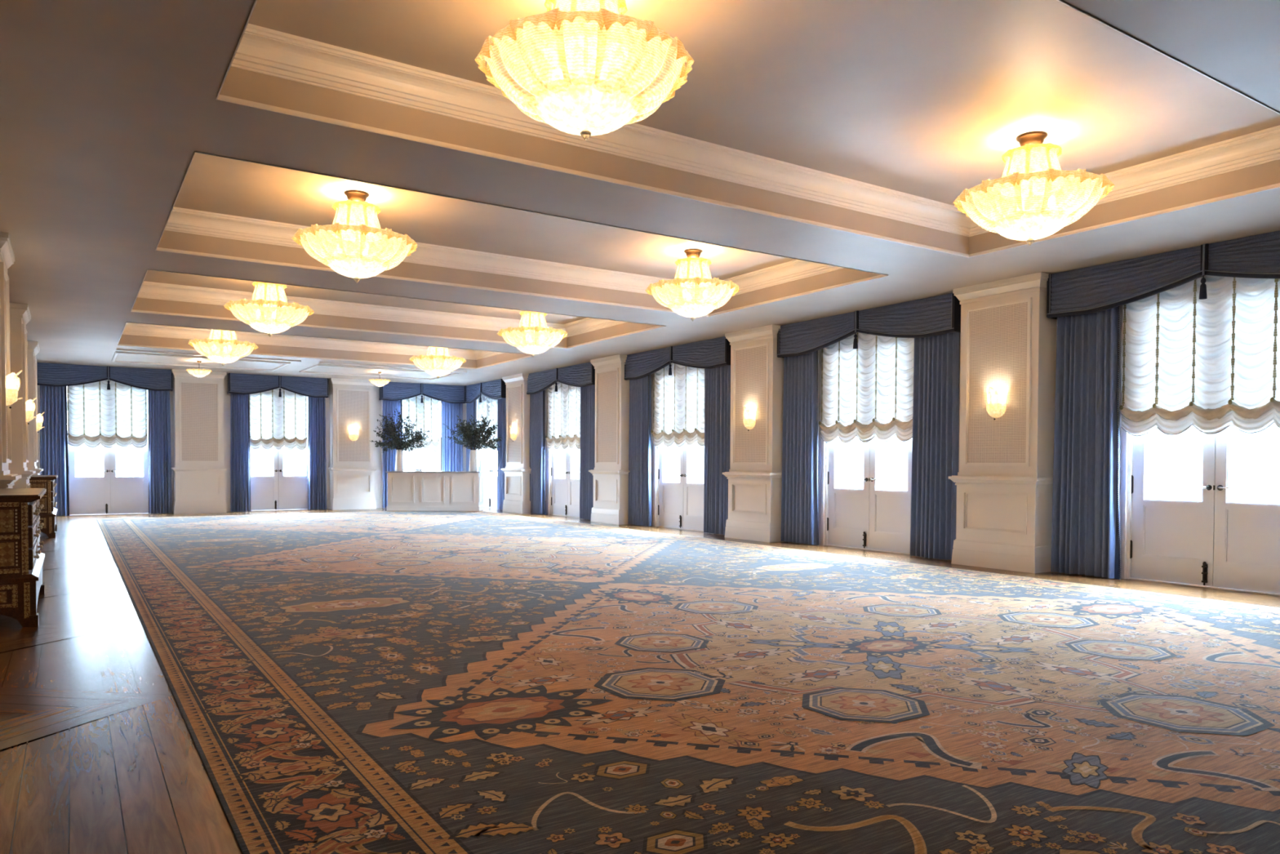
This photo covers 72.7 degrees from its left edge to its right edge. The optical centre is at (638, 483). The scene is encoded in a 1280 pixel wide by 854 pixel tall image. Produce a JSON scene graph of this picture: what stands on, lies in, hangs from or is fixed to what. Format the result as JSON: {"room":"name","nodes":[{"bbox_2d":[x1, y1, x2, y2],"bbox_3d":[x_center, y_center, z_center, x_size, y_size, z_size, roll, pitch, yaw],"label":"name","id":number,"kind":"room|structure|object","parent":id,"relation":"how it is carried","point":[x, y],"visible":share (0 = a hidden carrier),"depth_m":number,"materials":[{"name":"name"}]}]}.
{"room":"event hall","nodes":[
{"label":"event hall","id":0,"kind":"room"},
{"bbox_2d":[0,231,43,488],"bbox_3d":[-6.861,-0.721,8.923,0.785,3.583,27.670,-1,2,-33],"label":"wall","id":1,"kind":"structure","parent":0,"point":[19,450],"depth_m":12.65,"materials":[{"name":"white paint"}]},
{"bbox_2d":[5,370,22,408],"bbox_3d":[-6.665,-1.001,9.252,0.178,0.420,0.265,-1,2,-33],"label":"wall sconce","id":2,"kind":"object","parent":1,"relation":"attached to","point":[12,381],"visible":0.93,"depth_m":9.18,"materials":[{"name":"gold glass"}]},
{"bbox_2d":[25,397,36,424],"bbox_3d":[-9.252,-1.101,13.211,0.178,0.420,0.265,-1,2,-33],"label":"wall sconce","id":3,"kind":"object","parent":1,"relation":"attached to","point":[29,404],"visible":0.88,"depth_m":13.15,"materials":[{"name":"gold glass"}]},
{"bbox_2d":[35,411,44,432],"bbox_3d":[-11.822,-1.201,17.145,0.178,0.420,0.265,-1,2,-33],"label":"wall sconce","id":4,"kind":"object","parent":1,"relation":"attached to","point":[39,419],"visible":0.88,"depth_m":17.07,"materials":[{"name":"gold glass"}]},
{"bbox_2d":[36,368,466,514],"bbox_3d":[-9.665,-1.056,23.144,11.050,3.583,0.785,-1,2,-33],"label":"wall","id":5,"kind":"structure","parent":0,"point":[200,407],"depth_m":22.20,"materials":[{"name":"white paint"}]},
{"bbox_2d":[36,362,173,391],"bbox_3d":[-12.820,-2.525,20.937,2.812,0.561,0.305,-1,2,-33],"label":"valance","id":6,"kind":"object","parent":5,"relation":"attached to","point":[57,375],"visible":1,"depth_m":20.80,"materials":[{"name":"blue fabric"}]},
{"bbox_2d":[40,385,70,515],"bbox_3d":[-13.717,-0.969,20.412,0.576,3.499,0.157,-1,2,-33],"label":"curtain","id":7,"kind":"object","parent":6,"relation":"hanging from","point":[54,439],"visible":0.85,"depth_m":20.41,"materials":[{"name":"blue fabric"}]},
{"bbox_2d":[147,390,172,513],"bbox_3d":[-11.901,-0.991,21.601,0.524,3.496,0.130,-1,2,-33],"label":"curtain","id":8,"kind":"object","parent":6,"relation":"hanging from","point":[160,498],"visible":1,"depth_m":21.59,"materials":[{"name":"blue fabric"}]},
{"bbox_2d":[63,386,148,515],"bbox_3d":[-12.945,-0.969,21.265,2.210,3.470,0.345,-1,2,-33],"label":"door","id":9,"kind":"structure","parent":5,"relation":"in","point":[109,494],"depth_m":21.20,"materials":[{"name":"paint"}]},
{"bbox_2d":[66,379,147,448],"bbox_3d":[-12.864,-1.782,21.072,1.656,1.855,0.117,-1,2,-33],"label":"shade","id":10,"kind":"object","parent":5,"relation":"attached to","point":[97,415],"visible":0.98,"depth_m":21.06,"materials":[{"name":"white fabric"}]},
{"bbox_2d":[235,395,308,511],"bbox_3d":[-9.714,-1.005,23.376,2.210,3.470,0.345,-1,2,-33],"label":"door","id":11,"kind":"structure","parent":5,"relation":"in","point":[277,491],"depth_m":23.33,"materials":[{"name":"paint"}]},
{"bbox_2d":[168,500,382,513],"bbox_3d":[-9.712,0.625,23.245,11.050,0.215,0.035,-1,2,-33],"label":"baseboard","id":12,"kind":"structure","parent":5,"relation":"attached to","point":[378,503],"depth_m":23.97,"materials":[{"name":"paint"}]},
{"bbox_2d":[226,373,328,397],"bbox_3d":[-9.543,-2.562,23.078,2.482,0.561,0.305,-1,2,-33],"label":"valance","id":13,"kind":"object","parent":5,"relation":"attached to","point":[237,384],"visible":1,"depth_m":22.95,"materials":[{"name":"blue fabric"}]},
{"bbox_2d":[230,393,251,511],"bbox_3d":[-10.351,-1.009,22.608,0.498,3.495,0.144,-1,2,-33],"label":"curtain","id":14,"kind":"object","parent":13,"relation":"hanging from","point":[240,468],"visible":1,"depth_m":22.60,"materials":[{"name":"blue fabric"}]},
{"bbox_2d":[307,396,326,509],"bbox_3d":[-8.750,-1.026,23.652,0.493,3.496,0.149,-1,2,-30],"label":"curtain","id":15,"kind":"object","parent":13,"relation":"hanging from","point":[317,457],"visible":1,"depth_m":23.65,"materials":[{"name":"blue fabric"}]},
{"bbox_2d":[248,387,307,449],"bbox_3d":[-9.616,-1.818,23.194,1.456,1.855,0.118,-1,2,-33],"label":"shade","id":16,"kind":"object","parent":5,"relation":"attached to","point":[278,422],"visible":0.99,"depth_m":23.19,"materials":[{"name":"white fabric"}]},
{"bbox_2d":[348,426,358,440],"bbox_3d":[-7.829,-1.341,23.922,0.265,0.420,0.178,-1,2,-33],"label":"wall sconce","id":17,"kind":"object","parent":5,"relation":"attached to","point":[353,433],"visible":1,"depth_m":23.88,"materials":[{"name":"white glass"}]},
{"bbox_2d":[381,400,440,500],"bbox_3d":[-6.482,-1.042,25.486,2.210,3.470,0.345,-1,2,-33],"label":"door","id":18,"kind":"structure","parent":5,"relation":"in","point":[418,455],"depth_m":25.38,"materials":[{"name":"paint"}]},
{"bbox_2d":[402,394,439,451],"bbox_3d":[-6.367,-1.855,25.315,1.136,1.855,0.116,-1,2,-33],"label":"shade","id":19,"kind":"object","parent":5,"relation":"attached to","point":[426,413],"visible":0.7,"depth_m":25.39,"materials":[{"name":"white fabric"}]},
{"bbox_2d":[378,382,465,403],"bbox_3d":[-6.242,-2.599,25.212,2.492,0.561,0.273,-1,2,-32],"label":"valance","id":20,"kind":"object","parent":5,"relation":"attached to","point":[392,391],"visible":0.98,"depth_m":25.09,"materials":[{"name":"blue fabric"}]},
{"bbox_2d":[382,400,403,507],"bbox_3d":[-7.011,-1.047,24.791,0.597,3.493,0.124,-1,2,-35],"label":"curtain","id":21,"kind":"object","parent":20,"relation":"hanging from","point":[388,406],"visible":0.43,"depth_m":24.72,"materials":[{"name":"blue fabric"}]},
{"bbox_2d":[440,400,462,471],"bbox_3d":[-5.533,-1.064,25.758,0.743,3.494,0.134,-1,2,-33],"label":"curtain","id":22,"kind":"object","parent":20,"relation":"hanging from","point":[451,455],"visible":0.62,"depth_m":25.71,"materials":[{"name":"blue fabric"}]},
{"bbox_2d":[0,0,1279,386],"bbox_3d":[-2.223,-2.917,11.719,11.050,0.779,27.370,-1,2,-33],"label":"ceiling","id":23,"kind":"structure","parent":0,"point":[161,161],"depth_m":7.24,"materials":[{"name":"paint"}]},
{"bbox_2d":[186,360,212,377],"bbox_3d":[-9.958,-2.572,19.710,0.530,0.398,0.533,1,2,44],"label":"chandelier","id":24,"kind":"object","parent":23,"relation":"hanging from","point":[198,372],"visible":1,"depth_m":19.58,"materials":[{"name":"beige glass"}]},
{"bbox_2d":[188,329,258,366],"bbox_3d":[-7.939,-2.687,16.594,1.204,0.905,1.212,1,2,38],"label":"chandelier","id":25,"kind":"object","parent":23,"relation":"hanging from","point":[223,347],"visible":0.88,"depth_m":16.35,"materials":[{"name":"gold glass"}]},
{"bbox_2d":[223,281,314,337],"bbox_3d":[-5.383,-2.589,12.720,1.204,0.905,1.212,1,2,33],"label":"chandelier","id":26,"kind":"object","parent":23,"relation":"hanging from","point":[268,311],"visible":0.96,"depth_m":12.47,"materials":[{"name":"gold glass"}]},
{"bbox_2d":[291,190,417,283],"bbox_3d":[-2.885,-2.491,8.845,1.212,0.905,1.204,1,1,22],"label":"chandelier","id":27,"kind":"object","parent":23,"relation":"hanging from","point":[355,246],"visible":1,"depth_m":8.61,"materials":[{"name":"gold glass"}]},
{"bbox_2d":[368,371,390,387],"bbox_3d":[-6.534,-2.610,21.947,0.530,0.398,0.533,1,2,44],"label":"chandelier","id":28,"kind":"object","parent":23,"relation":"hanging from","point":[378,382],"visible":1,"depth_m":21.81,"materials":[{"name":"beige glass"}]},
{"bbox_2d":[408,346,466,378],"bbox_3d":[-4.359,-2.727,18.939,1.204,0.905,1.212,1,2,44],"label":"chandelier","id":29,"kind":"object","parent":23,"relation":"hanging from","point":[437,362],"visible":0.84,"depth_m":18.66,"materials":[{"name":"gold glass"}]},
{"bbox_2d":[497,311,567,356],"bbox_3d":[-1.825,-2.629,15.033,1.204,0.905,1.212,1,1,20],"label":"chandelier","id":30,"kind":"object","parent":23,"relation":"hanging from","point":[532,336],"visible":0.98,"depth_m":14.80,"materials":[{"name":"beige glass"}]},
{"bbox_2d":[475,0,693,140],"bbox_3d":[-0.294,-2.391,4.903,1.204,0.905,1.212,1,1,21],"label":"chandelier","id":31,"kind":"object","parent":23,"relation":"hanging from","point":[585,68],"visible":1,"depth_m":4.63,"materials":[{"name":"beige glass"}]},
{"bbox_2d":[644,248,739,321],"bbox_3d":[0.680,-2.531,11.180,1.212,0.905,1.204,2,2,45],"label":"chandelier","id":32,"kind":"object","parent":23,"relation":"hanging from","point":[692,294],"visible":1,"depth_m":10.94,"materials":[{"name":"beige glass"}]},
{"bbox_2d":[953,131,1115,245],"bbox_3d":[3.278,-2.432,7.237,1.204,0.905,1.212,0,1,-8],"label":"chandelier","id":33,"kind":"object","parent":23,"relation":"hanging from","point":[1033,198],"visible":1,"depth_m":7.01,"materials":[{"name":"beige glass"}]},
{"bbox_2d":[0,506,1279,853],"bbox_3d":[-2.336,1.020,11.961,11.650,0.003,34.807,-1,2,-33],"label":"floor","id":34,"kind":"structure","parent":0,"point":[99,754],"depth_m":4.45,"materials":[{"name":"brown wood"}]},
{"bbox_2d":[0,488,46,626],"bbox_3d":[-5.574,0.590,7.526,0.707,1.035,2.090,-1,2,-33],"label":"dresser","id":35,"kind":"object","parent":34,"relation":"on","point":[21,557],"visible":1,"depth_m":6.80,"materials":[{"name":"brown wood"}]},
{"bbox_2d":[29,475,57,537],"bbox_3d":[-10.794,0.388,15.515,0.707,1.035,2.090,-1,2,-33],"label":"dresser","id":36,"kind":"object","parent":34,"relation":"on","point":[47,514],"visible":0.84,"depth_m":14.79,"materials":[{"name":"brown wood"}]},
{"bbox_2d":[96,511,1279,853],"bbox_3d":[-1.702,1.023,11.460,8.735,0.016,25.000,-1,2,-33],"label":"carpet","id":37,"kind":"object","parent":34,"relation":"on","point":[367,682],"visible":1,"depth_m":4.96,"materials":[{"name":"carpet"}]},
{"bbox_2d":[385,471,484,511],"bbox_3d":[-5.456,0.202,23.382,2.490,1.047,0.760,0,1,0],"label":"bar counter","id":38,"kind":"object","parent":37,"relation":"on","point":[407,491],"depth_m":23.04,"materials":[{"name":"paint"}]},
{"bbox_2d":[395,449,403,471],"bbox_3d":[-6.438,-0.611,23.343,0.224,0.572,0.224,-1,2,-33],"label":"vase","id":39,"kind":"object","parent":38,"relation":"on","point":[398,460],"visible":0.88,"depth_m":23.27,"materials":[{"name":"white ceramic"}]},
{"bbox_2d":[368,408,430,452],"bbox_3d":[-6.369,-1.309,23.337,1.564,1.404,1.678,0,1,0],"label":"branches","id":40,"kind":"object","parent":39,"relation":"in","point":[397,443],"visible":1,"depth_m":23.23,"materials":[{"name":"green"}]},
{"bbox_2d":[385,471,484,472],"bbox_3d":[-5.454,-0.303,23.370,2.490,0.037,0.760,0,1,0],"label":"countertop","id":41,"kind":"structure","parent":38,"relation":"on","point":[385,471],"depth_m":22.99,"materials":[{"name":"grey stone"}]},
{"bbox_2d":[468,449,477,471],"bbox_3d":[-4.453,-0.603,23.343,0.224,0.572,0.224,-1,2,-33],"label":"vase","id":42,"kind":"object","parent":38,"relation":"on","point":[473,456],"visible":0.86,"depth_m":23.27,"materials":[{"name":"white ceramic"}]},
{"bbox_2d":[443,414,502,450],"bbox_3d":[-4.380,-1.228,23.377,1.555,1.254,1.547,0,1,0],"label":"branches","id":43,"kind":"object","parent":42,"relation":"in","point":[475,441],"visible":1,"depth_m":23.19,"materials":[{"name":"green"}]},
{"bbox_2d":[500,271,1057,573],"bbox_3d":[2.235,-0.823,14.864,0.785,3.583,27.670,-1,2,-33],"label":"wall","id":44,"kind":"structure","parent":0,"point":[1003,480],"depth_m":11.21,"materials":[{"name":"white paint"}]},
{"bbox_2d":[465,378,506,403],"bbox_3d":[-4.359,-2.581,24.742,0.273,0.561,2.610,-1,2,-34],"label":"valance","id":45,"kind":"object","parent":44,"relation":"attached to","point":[493,389],"visible":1,"depth_m":24.48,"materials":[{"name":"blue fabric"}]},
{"bbox_2d":[466,400,475,471],"bbox_3d":[-4.982,-1.060,25.790,0.143,3.499,0.636,-1,2,-33],"label":"curtain","id":46,"kind":"object","parent":45,"relation":"hanging from","point":[470,407],"visible":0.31,"depth_m":25.80,"materials":[{"name":"blue fabric"}]},
{"bbox_2d":[497,397,506,510],"bbox_3d":[-3.778,-1.015,23.934,0.134,3.494,0.513,-1,2,-33],"label":"curtain","id":47,"kind":"object","parent":45,"relation":"hanging from","point":[501,421],"visible":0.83,"depth_m":23.88,"materials":[{"name":"blue fabric"}]},
{"bbox_2d":[475,398,497,508],"bbox_3d":[-4.168,-1.024,25.066,0.345,3.470,2.210,-1,2,-33],"label":"door","id":48,"kind":"structure","parent":44,"relation":"in","point":[490,482],"depth_m":25.34,"materials":[{"name":"paint"}]},
{"bbox_2d":[477,394,497,451],"bbox_3d":[-4.288,-1.838,24.890,0.117,1.855,1.666,-1,2,-33],"label":"shade","id":49,"kind":"object","parent":44,"relation":"attached to","point":[488,407],"visible":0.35,"depth_m":24.89,"materials":[{"name":"white fabric"}]},
{"bbox_2d":[509,425,516,441],"bbox_3d":[-3.307,-1.297,22.707,0.178,0.420,0.265,-1,2,-33],"label":"wall sconce","id":50,"kind":"object","parent":44,"relation":"attached to","point":[513,430],"visible":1,"depth_m":22.64,"materials":[{"name":"white glass"}]},
{"bbox_2d":[526,362,595,394],"bbox_3d":[-1.895,-2.486,20.995,0.305,0.561,3.452,-1,2,-33],"label":"valance","id":51,"kind":"object","parent":44,"relation":"attached to","point":[583,375],"visible":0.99,"depth_m":20.67,"materials":[{"name":"blue fabric"}]},
{"bbox_2d":[528,390,545,514],"bbox_3d":[-2.582,-0.969,22.125,0.153,3.496,0.790,-1,2,-33],"label":"curtain","id":52,"kind":"object","parent":51,"relation":"hanging from","point":[537,401],"visible":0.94,"depth_m":22.02,"materials":[{"name":"blue fabric"}]},
{"bbox_2d":[579,384,595,519],"bbox_3d":[-1.159,-0.915,19.936,0.151,3.493,0.786,-1,2,-33],"label":"curtain","id":53,"kind":"object","parent":51,"relation":"hanging from","point":[587,393],"visible":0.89,"depth_m":19.91,"materials":[{"name":"blue fabric"}]},
{"bbox_2d":[545,382,579,517],"bbox_3d":[-1.641,-0.926,21.200,0.345,3.470,2.210,-1,2,-33],"label":"door","id":54,"kind":"structure","parent":44,"relation":"in","point":[562,495],"depth_m":21.65,"materials":[{"name":"paint"}]},
{"bbox_2d":[545,382,580,449],"bbox_3d":[-1.796,-1.741,21.078,0.118,1.855,1.886,-1,2,-33],"label":"shade","id":55,"kind":"object","parent":44,"relation":"attached to","point":[563,406],"visible":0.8,"depth_m":21.13,"materials":[{"name":"white fabric"}]},
{"bbox_2d":[650,362,703,531],"bbox_3d":[0.962,-0.825,17.216,0.345,3.470,2.210,-1,2,-33],"label":"door","id":56,"kind":"structure","parent":44,"relation":"in","point":[677,505],"depth_m":17.49,"materials":[{"name":"paint"}]},
{"bbox_2d":[624,336,730,379],"bbox_3d":[0.708,-2.385,17.011,0.305,0.561,3.452,-1,2,-33],"label":"valance","id":57,"kind":"object","parent":44,"relation":"attached to","point":[714,353],"visible":1,"depth_m":16.66,"materials":[{"name":"blue fabric"}]},
{"bbox_2d":[627,374,651,526],"bbox_3d":[0.009,-0.867,18.132,0.155,3.498,0.792,-1,2,-33],"label":"curtain","id":58,"kind":"object","parent":57,"relation":"hanging from","point":[640,389],"visible":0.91,"depth_m":18.06,"materials":[{"name":"blue fabric"}]},
{"bbox_2d":[703,364,730,534],"bbox_3d":[1.445,-0.814,15.953,0.146,3.494,0.785,-1,2,-33],"label":"curtain","id":59,"kind":"object","parent":57,"relation":"hanging from","point":[717,380],"visible":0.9,"depth_m":15.94,"materials":[{"name":"blue fabric"}]},
{"bbox_2d":[651,363,704,447],"bbox_3d":[0.807,-1.641,17.094,0.117,1.855,1.886,-1,2,-33],"label":"shade","id":60,"kind":"object","parent":44,"relation":"attached to","point":[678,415],"visible":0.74,"depth_m":17.12,"materials":[{"name":"white fabric"}]},
{"bbox_2d":[743,406,755,431],"bbox_3d":[1.850,-1.097,14.815,0.178,0.420,0.265,-1,2,-33],"label":"wall sconce","id":61,"kind":"object","parent":44,"relation":"attached to","point":[749,420],"visible":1,"depth_m":14.75,"materials":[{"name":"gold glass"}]},
{"bbox_2d":[817,348,912,554],"bbox_3d":[3.576,-0.724,13.216,0.345,3.470,2.210,-1,2,-33],"label":"door","id":62,"kind":"structure","parent":44,"relation":"in","point":[868,517],"depth_m":13.33,"materials":[{"name":"paint"}]},
{"bbox_2d":[818,332,914,443],"bbox_3d":[3.422,-1.540,13.094,0.119,1.855,1.886,-1,2,-33],"label":"shade","id":63,"kind":"object","parent":44,"relation":"attached to","point":[867,390],"visible":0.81,"depth_m":13.07,"materials":[{"name":"white fabric"}]},
{"bbox_2d":[777,292,960,357],"bbox_3d":[3.322,-2.284,13.010,0.305,0.561,3.452,-1,2,-33],"label":"valance","id":64,"kind":"object","parent":44,"relation":"attached to","point":[936,315],"visible":1,"depth_m":12.60,"materials":[{"name":"blue fabric"}]},
{"bbox_2d":[780,350,818,545],"bbox_3d":[2.637,-0.766,14.137,0.141,3.497,0.794,-1,2,-35],"label":"curtain","id":65,"kind":"object","parent":64,"relation":"hanging from","point":[799,491],"visible":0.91,"depth_m":14.10,"materials":[{"name":"blue fabric"}]},
{"bbox_2d":[910,331,959,559],"bbox_3d":[4.047,-0.712,11.950,0.126,3.495,0.790,-1,2,-33],"label":"curtain","id":66,"kind":"object","parent":64,"relation":"hanging from","point":[935,407],"visible":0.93,"depth_m":11.90,"materials":[{"name":"blue fabric"}]},
{"bbox_2d":[986,386,1006,420],"bbox_3d":[4.432,-0.997,10.864,0.178,0.420,0.265,-1,2,-33],"label":"wall sconce","id":67,"kind":"object","parent":44,"relation":"attached to","point":[996,406],"visible":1,"depth_m":10.81,"materials":[{"name":"white glass"}]},
{"bbox_2d":[1046,230,1279,319],"bbox_3d":[5.920,-2.184,9.035,0.305,0.561,3.452,-1,2,-33],"label":"valance","id":68,"kind":"object","parent":44,"relation":"attached to","point":[1100,287],"visible":1,"depth_m":9.39,"materials":[{"name":"blue fabric"}]},
{"bbox_2d":[1050,306,1120,579],"bbox_3d":[5.221,-0.665,10.154,0.139,3.498,0.796,-1,2,-35],"label":"curtain","id":69,"kind":"object","parent":68,"relation":"hanging from","point":[1086,533],"visible":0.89,"depth_m":10.14,"materials":[{"name":"blue fabric"}]},
{"bbox_2d":[1119,275,1279,595],"bbox_3d":[6.174,-0.624,9.240,0.345,3.470,2.210,-1,2,-33],"label":"door","id":70,"kind":"structure","parent":44,"relation":"in","point":[1213,542],"depth_m":9.33,"materials":[{"name":"paint"}]},
{"bbox_2d":[1119,275,1279,435],"bbox_3d":[6.019,-1.439,9.119,0.119,1.855,1.886,-1,2,-33],"label":"shade","id":71,"kind":"object","parent":44,"relation":"attached to","point":[1211,364],"visible":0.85,"depth_m":9.19,"materials":[{"name":"white fabric"}]},
{"label":"outside","id":72,"kind":"structure","parent":0,"visible":0},
{"bbox_3d":[-6.061,4.956,18.508,70.000,0.200,82.600,-1,2,-33],"label":"ground","id":73,"kind":"structure","parent":72,"visible":0},
{"bbox_2d":[75,437,440,477],"bbox_3d":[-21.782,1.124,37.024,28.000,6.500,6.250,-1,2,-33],"label":"window glass","id":74,"kind":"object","parent":73,"relation":"on","point":[131,457],"visible":0.02,"depth_m":37.01,"materials":[{"name":"glass"}]},
{"bbox_2d":[561,422,1279,503],"bbox_3d":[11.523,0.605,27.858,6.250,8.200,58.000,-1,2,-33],"label":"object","id":75,"kind":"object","parent":73,"relation":"on","point":[1253,458],"visible":0.07,"depth_m":20.75,"materials":[{"name":"glass"}]},
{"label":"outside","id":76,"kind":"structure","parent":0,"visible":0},
{"bbox_3d":[-6.477,1.148,8.701,28.550,0.100,34.800,-1,2,-33],"label":"terrace","id":77,"kind":"object","parent":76,"visible":0},
{"bbox_2d":[75,470,497,476],"bbox_3d":[-12.180,0.155,25.142,19.160,1.050,0.060,-1,2,-33],"label":"balcony railing","id":78,"kind":"object","parent":77,"relation":"on","point":[141,472],"visible":0.12,"depth_m":24.04,"materials":[{"name":"grey metal"}]},
{"bbox_2d":[561,471,1279,488],"bbox_3d":[4.348,0.391,17.488,0.060,1.050,30.560,-1,2,-33],"label":"balcony railing","id":79,"kind":"object","parent":77,"relation":"on","point":[855,478],"visible":0.13,"depth_m":12.52,"materials":[{"name":"grey metal"}]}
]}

